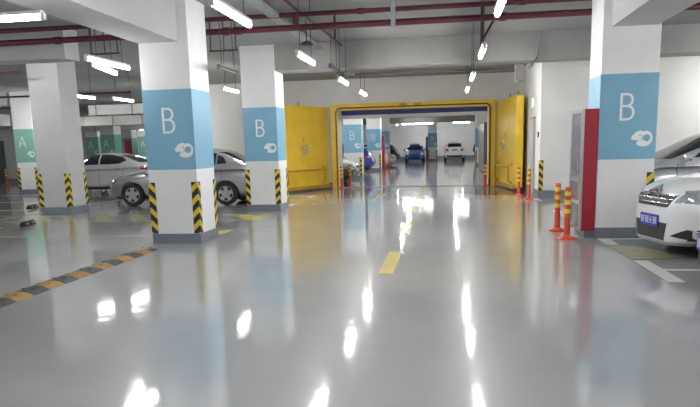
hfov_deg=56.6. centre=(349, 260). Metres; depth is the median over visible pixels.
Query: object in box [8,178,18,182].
baseboard
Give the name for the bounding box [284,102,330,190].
gate leaf
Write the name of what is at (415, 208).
lane dash
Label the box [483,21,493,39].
pipe
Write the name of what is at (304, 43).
ceiling fitting
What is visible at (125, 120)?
air duct
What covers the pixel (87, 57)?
tube light
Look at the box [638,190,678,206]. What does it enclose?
grille
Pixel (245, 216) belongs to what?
chevron mark
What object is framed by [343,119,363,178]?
pillar
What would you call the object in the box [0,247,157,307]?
hump
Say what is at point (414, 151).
parked car
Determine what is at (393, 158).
parked car
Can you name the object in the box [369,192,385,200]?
arrow mark
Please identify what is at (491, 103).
gateway
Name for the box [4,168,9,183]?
bollard
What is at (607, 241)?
bay line
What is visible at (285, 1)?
pipe
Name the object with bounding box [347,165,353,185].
bollard
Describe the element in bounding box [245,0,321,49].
cable tray
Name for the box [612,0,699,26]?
beam
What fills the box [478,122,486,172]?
open door
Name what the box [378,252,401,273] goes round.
lane dash
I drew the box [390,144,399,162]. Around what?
parked car
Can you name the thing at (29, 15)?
tube light
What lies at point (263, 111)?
pillar
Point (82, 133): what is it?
wall
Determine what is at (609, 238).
bay line
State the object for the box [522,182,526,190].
baseboard
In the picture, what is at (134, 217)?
bar
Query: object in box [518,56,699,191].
wall
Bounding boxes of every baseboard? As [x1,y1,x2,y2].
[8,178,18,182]
[399,155,473,159]
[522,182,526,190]
[533,188,564,197]
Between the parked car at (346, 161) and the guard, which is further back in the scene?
the parked car at (346, 161)
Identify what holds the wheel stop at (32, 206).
on the floor
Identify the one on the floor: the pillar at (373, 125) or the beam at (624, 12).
the pillar at (373, 125)
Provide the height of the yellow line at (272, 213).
0.003 m
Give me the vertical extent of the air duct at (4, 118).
0.540 m
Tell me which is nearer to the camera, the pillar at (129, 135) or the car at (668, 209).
the car at (668, 209)
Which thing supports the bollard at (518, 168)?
on the floor
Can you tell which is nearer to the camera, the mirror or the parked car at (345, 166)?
the mirror
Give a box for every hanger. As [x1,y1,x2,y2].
[88,29,119,54]
[209,21,237,51]
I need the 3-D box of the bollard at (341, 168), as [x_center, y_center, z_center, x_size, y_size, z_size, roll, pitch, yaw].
[-0.305,-2.995,23.329,0.270,0.799,0.270,0,10,8]
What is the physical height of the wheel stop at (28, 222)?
0.092 m
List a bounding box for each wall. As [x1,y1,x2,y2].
[0,109,17,178]
[81,132,86,159]
[209,72,518,185]
[363,121,474,156]
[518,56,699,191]
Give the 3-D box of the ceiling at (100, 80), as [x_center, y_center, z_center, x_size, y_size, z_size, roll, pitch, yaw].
[-1.671,-7.731,29.660,44.000,0.300,74.000,0,10,8]
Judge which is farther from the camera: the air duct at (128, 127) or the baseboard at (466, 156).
the baseboard at (466, 156)
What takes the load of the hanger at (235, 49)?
hanging from the ceiling at (100, 80)
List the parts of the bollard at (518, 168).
post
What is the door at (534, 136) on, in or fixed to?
in the wall at (558, 89)
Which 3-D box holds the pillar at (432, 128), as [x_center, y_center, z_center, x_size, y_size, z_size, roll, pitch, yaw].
[7.479,-11.027,58.934,0.835,3.850,0.835,0,10,8]
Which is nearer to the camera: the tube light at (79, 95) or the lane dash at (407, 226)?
the lane dash at (407, 226)
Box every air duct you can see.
[0,114,10,125]
[80,115,143,126]
[81,125,144,131]
[88,103,142,115]
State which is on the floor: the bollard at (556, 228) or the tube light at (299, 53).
the bollard at (556, 228)
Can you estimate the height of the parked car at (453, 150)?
1.654 m
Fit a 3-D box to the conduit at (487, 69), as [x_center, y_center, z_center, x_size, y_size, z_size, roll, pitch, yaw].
[1.799,-4.792,15.402,4.096,0.689,0.066,0,10,8]
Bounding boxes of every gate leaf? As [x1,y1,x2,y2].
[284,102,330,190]
[494,91,523,188]
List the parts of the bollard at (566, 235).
post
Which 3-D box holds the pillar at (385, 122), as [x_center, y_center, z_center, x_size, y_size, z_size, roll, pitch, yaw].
[2.318,-8.394,44.771,0.835,3.850,0.835,0,10,8]
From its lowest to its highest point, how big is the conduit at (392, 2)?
0.460 m
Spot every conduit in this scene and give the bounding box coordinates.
[342,68,513,75]
[390,0,395,27]
[527,30,540,69]
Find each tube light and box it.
[0,10,46,21]
[78,68,95,98]
[84,28,130,69]
[92,29,117,75]
[112,68,133,101]
[208,0,251,27]
[217,10,237,74]
[222,52,238,92]
[295,0,315,65]
[328,31,338,72]
[337,29,348,85]
[358,76,366,95]
[470,23,475,80]
[478,42,486,59]
[494,0,505,17]
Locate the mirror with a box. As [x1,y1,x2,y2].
[683,153,692,161]
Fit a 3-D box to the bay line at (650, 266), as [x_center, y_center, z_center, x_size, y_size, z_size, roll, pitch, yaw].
[3.525,0.111,7.456,0.170,0.003,1.300,0,10,8]
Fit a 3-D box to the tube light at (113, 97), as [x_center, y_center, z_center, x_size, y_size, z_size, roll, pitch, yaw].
[-6.644,-5.114,18.956,0.070,0.880,1.240,0,10,8]
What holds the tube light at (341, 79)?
hanging from the ceiling at (100, 80)
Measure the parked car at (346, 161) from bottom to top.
1.654 m
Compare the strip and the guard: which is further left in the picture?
the strip
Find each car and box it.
[84,152,147,189]
[110,148,246,205]
[342,144,375,169]
[343,158,358,174]
[343,163,356,180]
[364,143,389,164]
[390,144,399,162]
[390,155,396,163]
[403,143,426,161]
[442,142,465,160]
[635,172,699,246]
[654,133,699,180]
[692,231,699,264]
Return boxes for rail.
[344,185,480,187]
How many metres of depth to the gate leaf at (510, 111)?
20.52 m
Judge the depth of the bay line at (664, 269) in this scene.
7.46 m
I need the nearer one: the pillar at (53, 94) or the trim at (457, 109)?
the pillar at (53, 94)
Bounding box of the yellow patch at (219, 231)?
[218,229,233,233]
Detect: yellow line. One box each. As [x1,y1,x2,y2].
[0,213,272,216]
[0,235,152,236]
[35,219,258,221]
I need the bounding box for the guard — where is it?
[538,160,543,190]
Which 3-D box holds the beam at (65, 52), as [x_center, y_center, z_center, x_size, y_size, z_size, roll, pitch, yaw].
[-15.685,-4.170,14.048,20.850,0.570,0.500,0,10,8]
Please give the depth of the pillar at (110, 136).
35.73 m
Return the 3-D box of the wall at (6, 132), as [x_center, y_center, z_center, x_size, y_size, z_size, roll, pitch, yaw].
[-20.084,-6.394,36.736,5.500,3.850,4.000,0,10,8]
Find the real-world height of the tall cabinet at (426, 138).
2.150 m
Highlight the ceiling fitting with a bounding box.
[300,20,312,45]
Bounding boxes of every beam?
[274,23,699,73]
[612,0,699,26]
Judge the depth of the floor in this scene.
6.06 m
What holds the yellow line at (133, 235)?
on the floor
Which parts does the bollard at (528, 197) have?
post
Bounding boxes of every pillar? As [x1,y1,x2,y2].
[9,91,38,193]
[26,62,88,213]
[83,114,101,157]
[99,126,122,152]
[121,130,137,154]
[137,130,146,157]
[138,0,218,243]
[239,45,288,211]
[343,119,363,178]
[366,118,381,170]
[381,118,390,166]
[428,122,436,160]
[475,115,486,164]
[588,0,661,237]
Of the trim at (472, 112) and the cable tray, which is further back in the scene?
the trim at (472, 112)
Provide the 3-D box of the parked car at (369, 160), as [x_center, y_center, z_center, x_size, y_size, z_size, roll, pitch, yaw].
[-0.819,-5.731,36.466,4.408,1.654,2.160,0,10,8]
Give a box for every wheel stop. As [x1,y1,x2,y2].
[19,219,35,226]
[26,204,37,208]
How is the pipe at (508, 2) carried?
hanging from the ceiling at (100, 80)
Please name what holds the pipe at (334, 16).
hanging from the ceiling at (100, 80)
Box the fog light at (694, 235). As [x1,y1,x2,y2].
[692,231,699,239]
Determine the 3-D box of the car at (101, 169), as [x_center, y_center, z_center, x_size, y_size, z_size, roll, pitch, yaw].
[-9.283,-3.294,24.348,4.516,1.498,2.110,0,10,8]
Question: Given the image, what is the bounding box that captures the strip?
[0,200,117,220]
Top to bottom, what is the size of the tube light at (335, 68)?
0.880 m
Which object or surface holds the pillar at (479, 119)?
on the floor
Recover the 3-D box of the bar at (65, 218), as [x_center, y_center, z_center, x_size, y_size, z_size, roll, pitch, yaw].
[-6.552,-0.981,15.144,0.250,0.003,1.428,-6,11,-25]
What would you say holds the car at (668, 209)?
on the floor
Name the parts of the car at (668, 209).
number plate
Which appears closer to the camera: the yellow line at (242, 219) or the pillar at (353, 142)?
the yellow line at (242, 219)
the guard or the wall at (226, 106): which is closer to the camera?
the guard
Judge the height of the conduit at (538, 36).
0.811 m
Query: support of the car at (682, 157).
on the floor
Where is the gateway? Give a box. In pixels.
[330,99,495,187]
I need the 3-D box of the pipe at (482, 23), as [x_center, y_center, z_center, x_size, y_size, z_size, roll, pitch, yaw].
[2.322,-4.111,11.442,0.055,0.700,0.056,0,10,8]
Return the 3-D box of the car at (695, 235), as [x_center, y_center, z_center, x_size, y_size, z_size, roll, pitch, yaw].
[5.788,-0.442,5.891,4.651,1.528,2.160,0,10,8]
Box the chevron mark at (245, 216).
[232,214,270,218]
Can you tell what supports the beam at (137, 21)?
attached to the ceiling at (100, 80)
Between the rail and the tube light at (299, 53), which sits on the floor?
the rail
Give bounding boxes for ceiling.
[0,0,699,116]
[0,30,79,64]
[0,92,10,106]
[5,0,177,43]
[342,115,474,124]
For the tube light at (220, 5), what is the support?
hanging from the ceiling at (100, 80)
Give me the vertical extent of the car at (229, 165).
1.804 m
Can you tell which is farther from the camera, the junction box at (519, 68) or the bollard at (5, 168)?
the bollard at (5, 168)
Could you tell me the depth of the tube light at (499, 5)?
6.58 m
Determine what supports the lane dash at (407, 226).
on the floor
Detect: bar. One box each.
[37,217,48,220]
[62,216,75,220]
[95,216,110,220]
[131,216,147,219]
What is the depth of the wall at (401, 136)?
62.41 m
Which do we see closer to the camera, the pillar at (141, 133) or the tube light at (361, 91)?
the tube light at (361, 91)
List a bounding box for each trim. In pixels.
[341,106,487,115]
[342,111,486,118]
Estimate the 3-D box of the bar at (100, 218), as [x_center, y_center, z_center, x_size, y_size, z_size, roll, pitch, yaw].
[-5.711,-0.981,15.020,0.250,0.003,1.428,-6,11,-25]
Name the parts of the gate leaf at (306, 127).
guard rail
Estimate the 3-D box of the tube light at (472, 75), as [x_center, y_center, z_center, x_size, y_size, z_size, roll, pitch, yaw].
[2.536,-4.300,13.431,0.070,1.030,1.240,0,10,8]
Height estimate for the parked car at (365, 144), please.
1.654 m
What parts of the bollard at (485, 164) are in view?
post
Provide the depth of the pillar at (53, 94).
16.27 m
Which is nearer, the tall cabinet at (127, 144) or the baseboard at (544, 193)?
the baseboard at (544, 193)
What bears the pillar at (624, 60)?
on the floor
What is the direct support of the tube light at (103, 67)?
hanging from the ceiling at (100, 80)
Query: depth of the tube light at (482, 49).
9.57 m
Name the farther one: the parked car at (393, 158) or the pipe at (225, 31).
the parked car at (393, 158)
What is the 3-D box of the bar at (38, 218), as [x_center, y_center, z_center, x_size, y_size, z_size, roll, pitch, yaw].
[-7.195,-0.981,15.239,0.250,0.003,1.428,-6,11,-25]
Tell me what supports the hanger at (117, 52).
hanging from the ceiling at (100, 80)
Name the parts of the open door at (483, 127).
panel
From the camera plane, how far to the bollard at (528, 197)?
16.89 m
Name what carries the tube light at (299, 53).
hanging from the ceiling at (100, 80)
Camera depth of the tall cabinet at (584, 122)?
9.97 m
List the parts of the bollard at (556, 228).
post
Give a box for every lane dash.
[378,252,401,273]
[399,222,413,233]
[411,205,420,211]
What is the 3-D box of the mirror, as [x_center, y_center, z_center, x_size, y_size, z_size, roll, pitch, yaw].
[5.870,-1.802,11.304,0.140,0.150,0.304,0,10,8]
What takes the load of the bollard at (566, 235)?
on the floor
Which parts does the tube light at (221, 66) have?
rod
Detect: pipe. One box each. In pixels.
[0,0,591,33]
[0,2,699,46]
[0,71,20,73]
[0,91,130,97]
[283,0,342,45]
[333,15,335,38]
[480,7,483,46]
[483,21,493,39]
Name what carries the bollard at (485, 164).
on the floor
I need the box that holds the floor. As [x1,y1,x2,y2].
[0,159,699,406]
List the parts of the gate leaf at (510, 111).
rail post, rail post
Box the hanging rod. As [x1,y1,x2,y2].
[481,0,484,22]
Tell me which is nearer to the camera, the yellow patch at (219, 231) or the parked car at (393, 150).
the yellow patch at (219, 231)
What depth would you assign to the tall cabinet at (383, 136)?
40.86 m
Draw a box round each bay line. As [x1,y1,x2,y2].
[597,238,618,244]
[609,238,642,238]
[634,260,683,281]
[664,269,699,270]
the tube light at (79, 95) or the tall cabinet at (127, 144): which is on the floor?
the tall cabinet at (127, 144)
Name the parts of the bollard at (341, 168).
post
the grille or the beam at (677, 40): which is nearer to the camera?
the grille
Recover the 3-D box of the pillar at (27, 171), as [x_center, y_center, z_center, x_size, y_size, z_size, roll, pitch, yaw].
[-12.391,-4.567,25.254,0.835,3.850,0.835,0,10,8]
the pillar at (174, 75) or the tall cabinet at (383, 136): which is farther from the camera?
the tall cabinet at (383, 136)
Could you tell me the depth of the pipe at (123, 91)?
20.78 m
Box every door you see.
[0,141,7,183]
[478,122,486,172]
[532,118,535,191]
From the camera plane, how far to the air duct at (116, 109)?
25.36 m
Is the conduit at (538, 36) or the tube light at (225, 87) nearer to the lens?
the conduit at (538, 36)
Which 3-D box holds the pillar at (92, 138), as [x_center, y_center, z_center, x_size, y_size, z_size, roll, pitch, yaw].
[-15.845,-7.167,40.492,0.835,3.850,0.831,0,10,8]
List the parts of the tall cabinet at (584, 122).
glass panel, glass panel, glass panel, door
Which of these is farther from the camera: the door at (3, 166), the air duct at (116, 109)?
the door at (3, 166)
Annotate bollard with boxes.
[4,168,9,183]
[338,166,344,188]
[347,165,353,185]
[481,163,488,185]
[514,167,522,195]
[523,169,533,199]
[549,183,563,231]
[557,187,575,239]
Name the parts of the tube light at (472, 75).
rod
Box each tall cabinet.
[123,141,132,153]
[382,135,384,168]
[425,137,427,160]
[569,108,598,237]
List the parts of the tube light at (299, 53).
rod, rod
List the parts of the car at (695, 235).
number plate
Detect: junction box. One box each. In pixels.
[344,71,354,75]
[514,64,523,80]
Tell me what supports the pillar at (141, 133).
on the floor
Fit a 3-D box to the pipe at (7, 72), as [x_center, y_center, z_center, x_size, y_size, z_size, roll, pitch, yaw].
[-10.778,-4.457,15.785,6.050,0.049,0.050,0,10,8]
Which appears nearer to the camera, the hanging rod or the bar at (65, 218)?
the hanging rod

